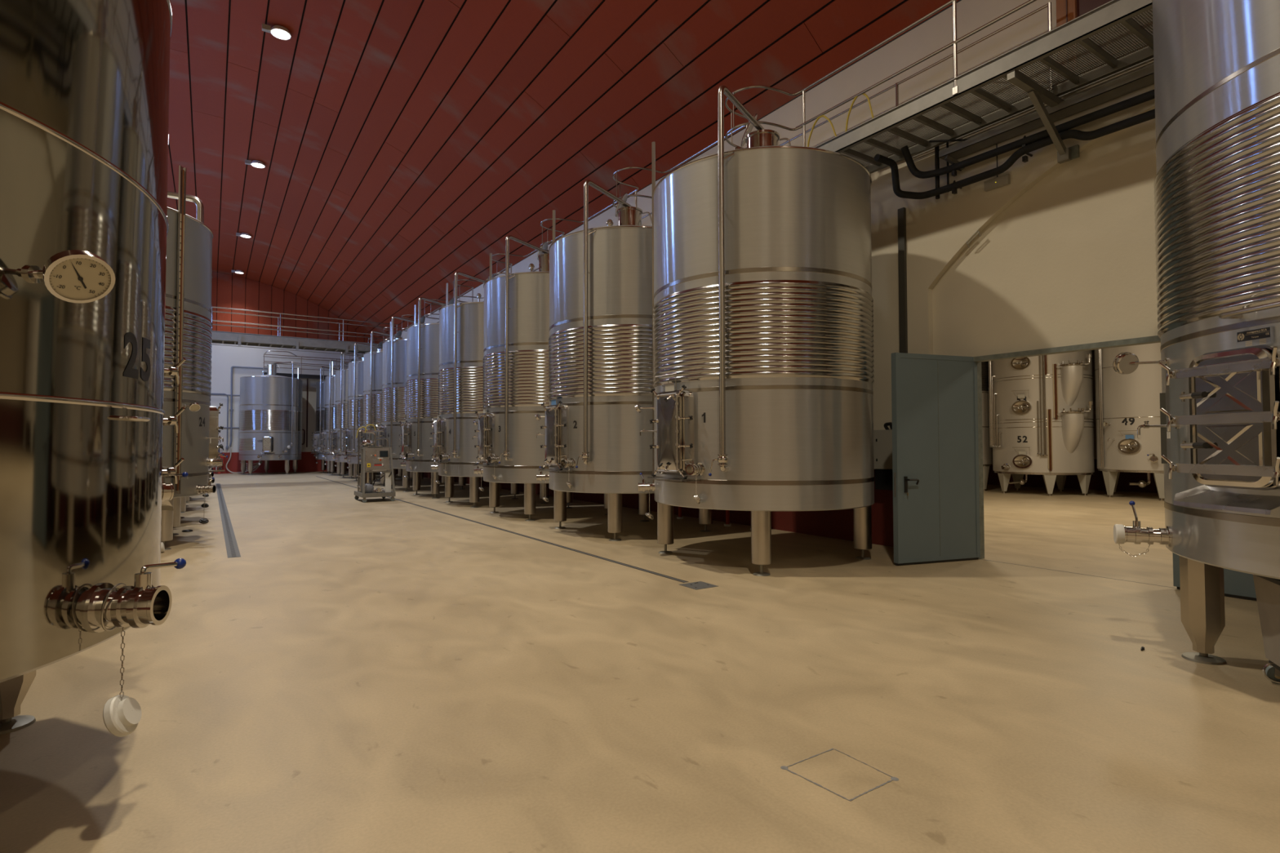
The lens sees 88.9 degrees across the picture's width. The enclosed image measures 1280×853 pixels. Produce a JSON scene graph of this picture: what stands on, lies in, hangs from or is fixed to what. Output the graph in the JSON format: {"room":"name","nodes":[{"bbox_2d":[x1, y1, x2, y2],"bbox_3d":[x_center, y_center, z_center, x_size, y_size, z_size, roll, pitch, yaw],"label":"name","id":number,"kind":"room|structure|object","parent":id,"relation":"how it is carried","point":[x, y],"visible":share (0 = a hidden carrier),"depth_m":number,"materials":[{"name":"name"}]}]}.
{"room":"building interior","nodes":[
{"label":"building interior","id":0,"kind":"room"},
{"bbox_2d":[210,271,373,474],"bbox_3d":[-21.117,-2.903,35.988,13.070,10.903,0.230,1,-2,-33],"label":"wall","id":1,"kind":"structure","parent":0,"point":[228,291],"depth_m":36.07,"materials":[{"name":"white paint"}]},
{"bbox_2d":[211,392,228,445],"bbox_3d":[-23.214,-0.392,34.345,2.630,2.799,0.061,1,-2,-33],"label":"conduit","id":2,"kind":"object","parent":1,"relation":"attached to","point":[211,393],"visible":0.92,"depth_m":35.03,"materials":[{"name":"grey metal"}]},
{"bbox_2d":[210,394,239,395],"bbox_3d":[-22.859,-1.706,34.630,3.500,0.056,0.056,1,-2,-33],"label":"conduit","id":3,"kind":"object","parent":1,"relation":"attached to","point":[211,394],"visible":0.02,"depth_m":35.06,"materials":[{"name":"grey metal"}]},
{"bbox_2d":[222,426,239,428],"bbox_3d":[-22.856,0.054,34.581,3.500,0.060,0.060,1,-2,-33],"label":"conduit","id":4,"kind":"object","parent":1,"relation":"attached to","point":[224,427],"visible":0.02,"depth_m":35.17,"materials":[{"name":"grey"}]},
{"bbox_2d":[229,365,266,446],"bbox_3d":[-21.240,-1.083,35.683,2.020,4.362,0.095,1,-2,-33],"label":"conduit","id":5,"kind":"object","parent":1,"relation":"attached to","point":[231,409],"visible":0.96,"depth_m":35.16,"materials":[{"name":"grey metal"}]},
{"bbox_2d":[211,306,398,355],"bbox_3d":[-15.841,-3.913,26.819,11.160,1.557,1.210,1,-2,-33],"label":"catwalk","id":6,"kind":"object","parent":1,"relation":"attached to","point":[218,337],"visible":0.52,"depth_m":27.30,"materials":[{"name":"metal"}]},
{"bbox_2d":[306,378,308,447],"bbox_3d":[-18.955,-0.771,37.178,0.080,3.900,0.070,1,-2,-33],"label":"pipe","id":7,"kind":"object","parent":1,"relation":"attached to","point":[307,379],"visible":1,"depth_m":37.14,"materials":[{"name":"silver metal"}]},
{"bbox_2d":[167,0,959,343],"bbox_3d":[-7.538,-7.245,14.833,13.278,3.381,50.700,1,-2,-33],"label":"ceiling","id":8,"kind":"structure","parent":0,"point":[401,144],"depth_m":15.70,"materials":[{"name":"red wood"}]},
{"bbox_2d":[231,270,244,273],"bbox_3d":[-21.134,-8.127,34.291,0.565,0.120,0.410,1,-2,-33],"label":"ceiling lamp","id":9,"kind":"object","parent":8,"relation":"attached to","point":[232,271],"visible":1,"depth_m":34.19,"materials":[{"name":"white plastic"}]},
{"bbox_2d":[235,232,251,238],"bbox_3d":[-17.198,-8.302,28.324,0.565,0.120,0.410,1,-2,-33],"label":"ceiling lamp","id":10,"kind":"object","parent":8,"relation":"attached to","point":[243,234],"visible":1,"depth_m":28.25,"materials":[{"name":"white plastic"}]},
{"bbox_2d":[244,160,265,168],"bbox_3d":[-12.464,-8.512,21.147,0.565,0.120,0.410,1,-2,-33],"label":"ceiling lamp","id":11,"kind":"object","parent":8,"relation":"attached to","point":[258,164],"visible":1,"depth_m":21.07,"materials":[{"name":"white plastic"}]},
{"bbox_2d":[262,23,291,39],"bbox_3d":[-8.005,-8.711,14.388,0.565,0.120,0.410,1,-2,-33],"label":"ceiling lamp","id":12,"kind":"object","parent":8,"relation":"attached to","point":[279,32],"visible":1,"depth_m":14.34,"materials":[{"name":"white plastic"}]},
{"bbox_2d":[0,471,1279,852],"bbox_3d":[-0.573,2.172,20.349,30.500,0.200,53.300,1,-2,-33],"label":"floor","id":13,"kind":"structure","parent":0,"point":[378,674],"depth_m":3.93,"materials":[{"name":"concrete"}]},
{"bbox_2d":[0,0,188,737],"bbox_3d":[-3.677,-1.004,2.290,3.545,5.150,3.454,1,-2,-33],"label":"tank","id":14,"kind":"object","parent":13,"relation":"on","point":[85,84],"visible":1,"depth_m":2.38,"materials":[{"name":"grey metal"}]},
{"bbox_2d":[161,499,173,511],"bbox_3d":[-3.053,0.420,3.810,0.660,0.145,0.275,-1,-2,23],"label":"drip tray","id":15,"kind":"object","parent":14,"relation":"on","point":[166,505],"depth_m":3.82,"materials":[{"name":"silver metal"}]},
{"bbox_2d":[160,542,164,552],"bbox_3d":[-6.714,1.695,9.158,0.079,0.145,0.140,1,-2,-33],"label":"cap","id":16,"kind":"object","parent":13,"relation":"on","point":[162,548],"visible":0.52,"depth_m":9.12,"materials":[{"name":"white plastic"}]},
{"bbox_2d":[182,529,192,532],"bbox_3d":[-7.916,1.824,11.418,0.161,0.024,0.201,1,-2,-33],"label":"ring","id":17,"kind":"object","parent":13,"relation":"on","point":[183,531],"visible":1,"depth_m":11.36,"materials":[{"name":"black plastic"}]},
{"bbox_2d":[160,165,227,550],"bbox_3d":[-8.078,-1.165,9.864,3.163,5.914,2.926,1,-2,-33],"label":"tank","id":18,"kind":"object","parent":13,"relation":"on","point":[188,268],"visible":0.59,"depth_m":9.74,"materials":[{"name":"silver metal"}]},
{"bbox_2d":[206,435,223,443],"bbox_3d":[-6.734,0.208,10.326,0.248,0.120,0.091,1,-2,-33],"label":"tap","id":19,"kind":"object","parent":18,"relation":"on","point":[219,437],"depth_m":10.33,"materials":[{"name":"silver metal"}]},
{"bbox_2d":[173,274,224,528],"bbox_3d":[-9.784,-1.089,12.451,3.163,5.914,2.926,1,-2,-33],"label":"tank","id":20,"kind":"object","parent":13,"relation":"on","point":[183,500],"visible":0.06,"depth_m":13.17,"materials":[{"name":"silver metal"}]},
{"bbox_2d":[180,303,222,513],"bbox_3d":[-11.491,-1.013,15.038,3.163,5.914,2.926,1,-2,-33],"label":"tank","id":21,"kind":"object","parent":13,"relation":"on","point":[211,474],"visible":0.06,"depth_m":15.22,"materials":[{"name":"silver metal"}]},
{"bbox_2d":[215,444,223,474],"bbox_3d":[-22.347,1.730,34.675,0.420,1.571,0.420,1,-2,-33],"label":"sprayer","id":22,"kind":"object","parent":13,"relation":"on","point":[219,473],"visible":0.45,"depth_m":34.61,"materials":[{"name":"silver metal"}]},
{"bbox_2d":[215,483,240,557],"bbox_3d":[-11.073,2.016,17.293,0.150,0.023,20.450,1,-2,-33],"label":"floor drain","id":23,"kind":"object","parent":13,"relation":"in","point":[232,548],"visible":1,"depth_m":11.69,"materials":[{"name":"metal"}]},
{"bbox_2d":[226,448,261,473],"bbox_3d":[-21.355,1.849,35.198,1.688,1.345,0.178,0,-2,-17],"label":"hose","id":24,"kind":"object","parent":13,"relation":"on","point":[230,448],"visible":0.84,"depth_m":35.04,"materials":[{"name":"beige rubber"}]},
{"bbox_2d":[238,361,302,475],"bbox_3d":[-19.527,-0.439,34.610,3.053,5.894,3.022,0,-2,14],"label":"tank","id":25,"kind":"object","parent":13,"relation":"on","point":[270,412],"visible":1,"depth_m":33.50,"materials":[{"name":"silver metal"}]},
{"bbox_2d":[260,452,275,454],"bbox_3d":[-18.951,1.362,33.248,0.640,0.145,0.325,1,-2,-24],"label":"drip tray","id":26,"kind":"object","parent":25,"relation":"on","point":[261,453],"depth_m":33.22,"materials":[{"name":"silver metal"}]},
{"bbox_2d":[311,365,360,473],"bbox_3d":[-16.406,-0.415,36.045,3.159,5.914,2.926,1,-2,-33],"label":"tank","id":27,"kind":"object","parent":13,"relation":"on","point":[320,393],"visible":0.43,"depth_m":34.92,"materials":[{"name":"silver metal"}]},
{"bbox_2d":[320,358,380,475],"bbox_3d":[-14.612,-0.495,33.324,3.159,5.914,2.926,1,-2,-33],"label":"tank","id":28,"kind":"object","parent":13,"relation":"on","point":[330,380],"visible":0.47,"depth_m":32.19,"materials":[{"name":"silver metal"}]},
{"bbox_2d":[328,352,396,479],"bbox_3d":[-12.817,-0.575,30.604,3.159,5.914,2.926,1,-2,-33],"label":"tank","id":29,"kind":"object","parent":13,"relation":"on","point":[341,375],"visible":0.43,"depth_m":29.44,"materials":[{"name":"silver metal"}]},
{"bbox_2d":[354,424,395,502],"bbox_3d":[-7.264,0.979,17.798,0.892,2.068,1.210,1,-2,-33],"label":"cart","id":30,"kind":"object","parent":13,"relation":"on","point":[375,459],"visible":1,"depth_m":17.49,"materials":[{"name":"metal"}]},
{"bbox_2d":[342,341,413,480],"bbox_3d":[-11.023,-0.654,27.883,3.159,5.914,2.926,1,-2,-33],"label":"tank","id":31,"kind":"object","parent":13,"relation":"on","point":[355,381],"visible":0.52,"depth_m":26.74,"materials":[{"name":"silver metal"}]},
{"bbox_2d":[355,330,423,486],"bbox_3d":[-9.228,-0.734,25.163,3.159,5.914,2.926,1,-2,-33],"label":"tank","id":32,"kind":"object","parent":13,"relation":"on","point":[372,361],"visible":0.28,"depth_m":23.95,"materials":[{"name":"silver metal"}]},
{"bbox_2d":[375,315,466,492],"bbox_3d":[-7.434,-0.814,22.442,3.159,5.914,2.926,1,-2,-33],"label":"tank","id":33,"kind":"object","parent":13,"relation":"on","point":[394,351],"visible":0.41,"depth_m":21.19,"materials":[{"name":"silver metal"}]},
{"bbox_2d":[397,297,501,498],"bbox_3d":[-5.639,-0.894,19.722,3.159,5.914,2.926,1,-2,-33],"label":"tank","id":34,"kind":"object","parent":13,"relation":"on","point":[423,340],"visible":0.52,"depth_m":18.47,"materials":[{"name":"silver metal"}]},
{"bbox_2d":[429,271,548,507],"bbox_3d":[-3.844,-0.974,17.002,3.159,5.914,2.926,1,-2,-33],"label":"tank","id":35,"kind":"object","parent":13,"relation":"on","point":[461,325],"visible":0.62,"depth_m":15.73,"materials":[{"name":"silver metal"}]},
{"bbox_2d":[315,475,688,582],"bbox_3d":[-7.614,2.064,19.422,0.070,0.012,29.500,1,-2,-33],"label":"floor drain","id":36,"kind":"object","parent":13,"relation":"in","point":[555,544],"visible":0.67,"depth_m":9.56,"materials":[{"name":"black metal"}]},
{"bbox_2d":[472,235,607,520],"bbox_3d":[-2.050,-1.053,14.281,3.159,5.914,2.926,1,-2,-33],"label":"tank","id":37,"kind":"object","parent":13,"relation":"on","point":[515,383],"visible":0.62,"depth_m":12.99,"materials":[{"name":"silver metal"}]},
{"bbox_2d":[535,180,711,541],"bbox_3d":[-0.255,-1.133,11.561,3.159,5.914,2.926,1,-2,-33],"label":"tank","id":38,"kind":"object","parent":13,"relation":"on","point":[600,339],"visible":0.74,"depth_m":10.26,"materials":[{"name":"silver metal"}]},
{"bbox_2d":[676,506,683,519],"bbox_3d":[0.813,1.370,13.270,0.140,1.000,0.140,1,-2,-33],"label":"pipe","id":39,"kind":"object","parent":13,"relation":"on","point":[679,517],"visible":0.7,"depth_m":13.23,"materials":[{"name":"metal"}]},
{"bbox_2d":[679,581,717,590],"bbox_3d":[0.624,1.696,6.952,0.300,0.016,0.300,1,-2,-33],"label":"floor drain","id":40,"kind":"object","parent":13,"relation":"on","point":[700,584],"visible":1,"depth_m":6.93,"materials":[{"name":"metal"}]},
{"bbox_2d":[724,510,731,526],"bbox_3d":[1.616,1.335,12.052,0.140,1.000,0.140,1,-2,-33],"label":"pipe","id":41,"kind":"object","parent":13,"relation":"on","point":[727,512],"visible":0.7,"depth_m":12.01,"materials":[{"name":"metal"}]},
{"bbox_2d":[635,84,874,576],"bbox_3d":[1.539,-1.213,8.840,3.159,5.914,2.926,1,-2,-33],"label":"tank","id":42,"kind":"object","parent":13,"relation":"on","point":[763,376],"visible":1,"depth_m":7.59,"materials":[{"name":"silver metal"}]},
{"bbox_2d":[640,428,657,435],"bbox_3d":[0.120,0.072,8.562,0.249,0.095,0.060,0,-2,-11],"label":"tap","id":43,"kind":"object","parent":42,"relation":"on","point":[655,429],"depth_m":8.56,"materials":[{"name":"silver metal"}]},
{"bbox_2d":[780,748,898,800],"bbox_3d":[0.906,1.581,2.978,0.373,0.002,0.382,1,-2,-33],"label":"floor hatch","id":44,"kind":"object","parent":13,"relation":"on","point":[784,767],"visible":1,"depth_m":2.93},
{"bbox_2d":[981,361,992,491],"bbox_3d":[10.373,-0.621,21.984,2.676,5.430,2.676,1,-2,-33],"label":"tank","id":45,"kind":"object","parent":13,"relation":"on","point":[987,451],"visible":0.07,"depth_m":20.84,"materials":[{"name":"silver metal"}]},
{"bbox_2d":[988,350,1094,496],"bbox_3d":[12.262,-0.679,20.019,2.704,5.430,2.767,-1,-2,36],"label":"tank","id":46,"kind":"object","parent":13,"relation":"on","point":[1041,407],"visible":0.88,"depth_m":18.93,"materials":[{"name":"silver metal"}]},
{"bbox_2d":[982,559,1177,588],"bbox_3d":[5.013,1.704,7.631,0.015,0.004,2.100,1,-2,-33],"label":"trim","id":47,"kind":"structure","parent":13,"relation":"in","point":[982,559],"depth_m":7.51,"materials":[{"name":"grey metal"}]},
{"bbox_2d":[1094,342,1164,500],"bbox_3d":[14.346,-0.732,18.296,2.894,5.430,2.770,1,-2,-33],"label":"tank","id":48,"kind":"object","parent":13,"relation":"on","point":[1123,402],"visible":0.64,"depth_m":17.69,"materials":[{"name":"silver metal"}]},
{"bbox_2d":[1112,0,1279,665],"bbox_3d":[4.879,-0.975,3.936,3.088,5.150,3.038,1,-2,-33],"label":"tank","id":49,"kind":"object","parent":13,"relation":"on","point":[1216,185],"visible":1,"depth_m":3.95,"materials":[{"name":"silver metal"}]},
{"bbox_2d":[1137,421,1179,438],"bbox_3d":[3.528,0.022,4.425,0.170,0.120,0.213,1,-2,-33],"label":"tap","id":50,"kind":"object","parent":49,"relation":"on","point":[1176,428],"depth_m":4.43,"materials":[{"name":"silver metal"}]},
{"bbox_2d":[1173,484,1279,515],"bbox_3d":[3.487,0.406,3.780,0.305,0.145,0.660,0,-2,-4],"label":"drip tray","id":51,"kind":"object","parent":49,"relation":"on","point":[1253,499],"depth_m":3.78,"materials":[{"name":"silver metal"}]},
{"bbox_2d":[1253,574,1279,684],"bbox_3d":[4.129,1.249,3.826,0.710,0.700,0.590,-1,-2,25],"label":"tank leg","id":52,"kind":"object","parent":13,"relation":"on","point":[1267,588],"visible":0.87,"depth_m":4.03,"materials":[{"name":"grey metal"}]},
{"bbox_2d":[387,0,1158,546],"bbox_3d":[-1.904,-1.720,18.268,0.140,7.470,50.500,1,-2,-33],"label":"wall","id":53,"kind":"structure","parent":0,"point":[1064,255],"depth_m":8.54,"materials":[{"name":"beige paint"}]},
{"bbox_2d":[344,0,1153,364],"bbox_3d":[-2.783,-3.722,17.627,2.090,1.839,49.300,1,-2,-33],"label":"catwalk","id":54,"kind":"object","parent":53,"relation":"attached to","point":[1008,65],"visible":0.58,"depth_m":7.58,"materials":[{"name":"metal"}]},
{"bbox_2d":[262,351,361,379],"bbox_3d":[-18.075,-3.374,37.115,5.822,1.377,1.121,1,-2,-33],"label":"far catwalk","id":55,"kind":"object","parent":54,"relation":"attached to","point":[295,375],"visible":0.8,"depth_m":36.36,"materials":[{"name":"metal"}]},
{"bbox_2d":[807,115,836,146],"bbox_3d":[2.547,-4.155,9.186,0.075,0.415,0.497,1,-2,-41],"label":"hose","id":56,"kind":"object","parent":54,"relation":"hanging from","point":[823,116],"visible":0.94,"depth_m":9.18,"materials":[{"name":"yellow rubber"}]},
{"bbox_2d":[844,93,873,132],"bbox_3d":[2.896,-4.181,8.655,0.078,0.437,0.428,1,-2,-42],"label":"hose","id":57,"kind":"object","parent":54,"relation":"hanging from","point":[864,94],"visible":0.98,"depth_m":8.67,"materials":[{"name":"yellow"}]},
{"bbox_2d":[946,142,949,192],"bbox_3d":[4.155,-3.533,8.812,0.026,0.740,0.026,0,-2,-11],"label":"riser pipe","id":58,"kind":"object","parent":54,"relation":"attached to","point":[947,143],"visible":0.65,"depth_m":8.80,"materials":[{"name":"black metal"}]},
{"bbox_2d":[873,422,892,469],"bbox_3d":[3.627,0.279,9.532,0.185,0.682,0.370,1,-2,-33],"label":"switch box","id":59,"kind":"object","parent":53,"relation":"attached to","point":[882,439],"depth_m":9.51,"materials":[{"name":"beige metal"}]},
{"bbox_2d":[875,468,893,490],"bbox_3d":[3.638,0.772,9.525,0.160,0.295,0.370,1,-2,-33],"label":"box","id":60,"kind":"object","parent":53,"relation":"attached to","point":[883,477],"visible":0.5,"depth_m":9.51,"materials":[{"name":"black plastic"}]},
{"bbox_2d":[897,207,907,353],"bbox_3d":[3.805,-0.730,9.410,0.050,4.870,0.100,1,-2,-33],"label":"duct","id":61,"kind":"object","parent":53,"relation":"attached to","point":[902,260],"visible":0.36,"depth_m":9.43,"materials":[{"name":"black metal"}]},
{"bbox_2d":[965,230,981,248],"bbox_3d":[4.396,-2.470,8.593,0.064,0.194,0.191,1,-2,-33],"label":"wall bracket","id":62,"kind":"object","parent":53,"relation":"attached to","point":[977,231],"visible":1,"depth_m":8.57,"materials":[{"name":"beige metal"}]},
{"bbox_2d":[983,143,1010,191],"bbox_3d":[4.550,-3.352,8.331,0.066,0.610,0.300,1,-2,-33],"label":"emergency light","id":63,"kind":"object","parent":53,"relation":"attached to","point":[1005,180],"visible":0.93,"depth_m":8.30,"materials":[{"name":"beige plastic"}]},
{"bbox_2d":[874,108,1155,199],"bbox_3d":[5.761,-3.502,5.847,0.758,0.666,8.045,1,-2,-33],"label":"insulated pipe","id":64,"kind":"object","parent":53,"relation":"attached to","point":[1068,134],"visible":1,"depth_m":8.01,"materials":[{"name":"black rubber"}]},
{"bbox_2d":[934,146,939,199],"bbox_3d":[4.061,-3.505,8.918,0.052,0.790,0.052,0,-2,-11],"label":"riser pipe","id":65,"kind":"object","parent":64,"relation":"attached to","point":[936,148],"visible":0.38,"depth_m":8.90,"materials":[{"name":"black metal"}]},
{"bbox_2d":[900,89,1155,178],"bbox_3d":[5.938,-3.689,5.862,0.450,0.559,7.865,1,-2,-33],"label":"insulated pipe","id":66,"kind":"object","parent":53,"relation":"attached to","point":[1148,95],"visible":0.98,"depth_m":7.89,"materials":[{"name":"black rubber"}]},
{"bbox_2d":[911,57,1153,158],"bbox_3d":[6.057,-3.945,6.029,0.032,0.032,8.000,1,-2,-33],"label":"conduit","id":67,"kind":"object","parent":53,"relation":"attached to","point":[1149,60],"visible":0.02,"depth_m":7.84,"materials":[{"name":"white plastic"}]},
{"bbox_2d":[913,62,1154,162],"bbox_3d":[6.057,-3.875,6.027,0.032,0.032,8.000,1,-2,-33],"label":"conduit","id":68,"kind":"object","parent":53,"relation":"attached to","point":[1153,64],"visible":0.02,"depth_m":7.96,"materials":[{"name":"white plastic"}]},
{"bbox_2d":[928,64,1154,169],"bbox_3d":[6.093,-3.728,5.748,0.322,0.436,7.504,1,-2,-33],"label":"cable tray","id":69,"kind":"object","parent":53,"relation":"attached to","point":[1142,78],"visible":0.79,"depth_m":7.61,"materials":[{"name":"metal"}]},
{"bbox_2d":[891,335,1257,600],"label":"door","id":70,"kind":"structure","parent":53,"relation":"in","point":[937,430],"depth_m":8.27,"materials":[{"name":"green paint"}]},
{"bbox_2d":[1056,0,1153,76],"bbox_3d":[5.369,-4.807,7.158,0.110,1.750,1.440,1,-2,-33],"label":"door","id":71,"kind":"structure","parent":53,"relation":"in","point":[1067,11],"depth_m":7.57,"materials":[{"name":"orange wood"}]},
{"bbox_2d":[986,349,1157,493],"bbox_3d":[9.935,-0.909,14.670,15.690,5.600,20.500,1,-2,-33],"label":"wall","id":72,"kind":"structure","parent":0,"point":[1096,482],"depth_m":21.38,"materials":[{"name":"paint"}]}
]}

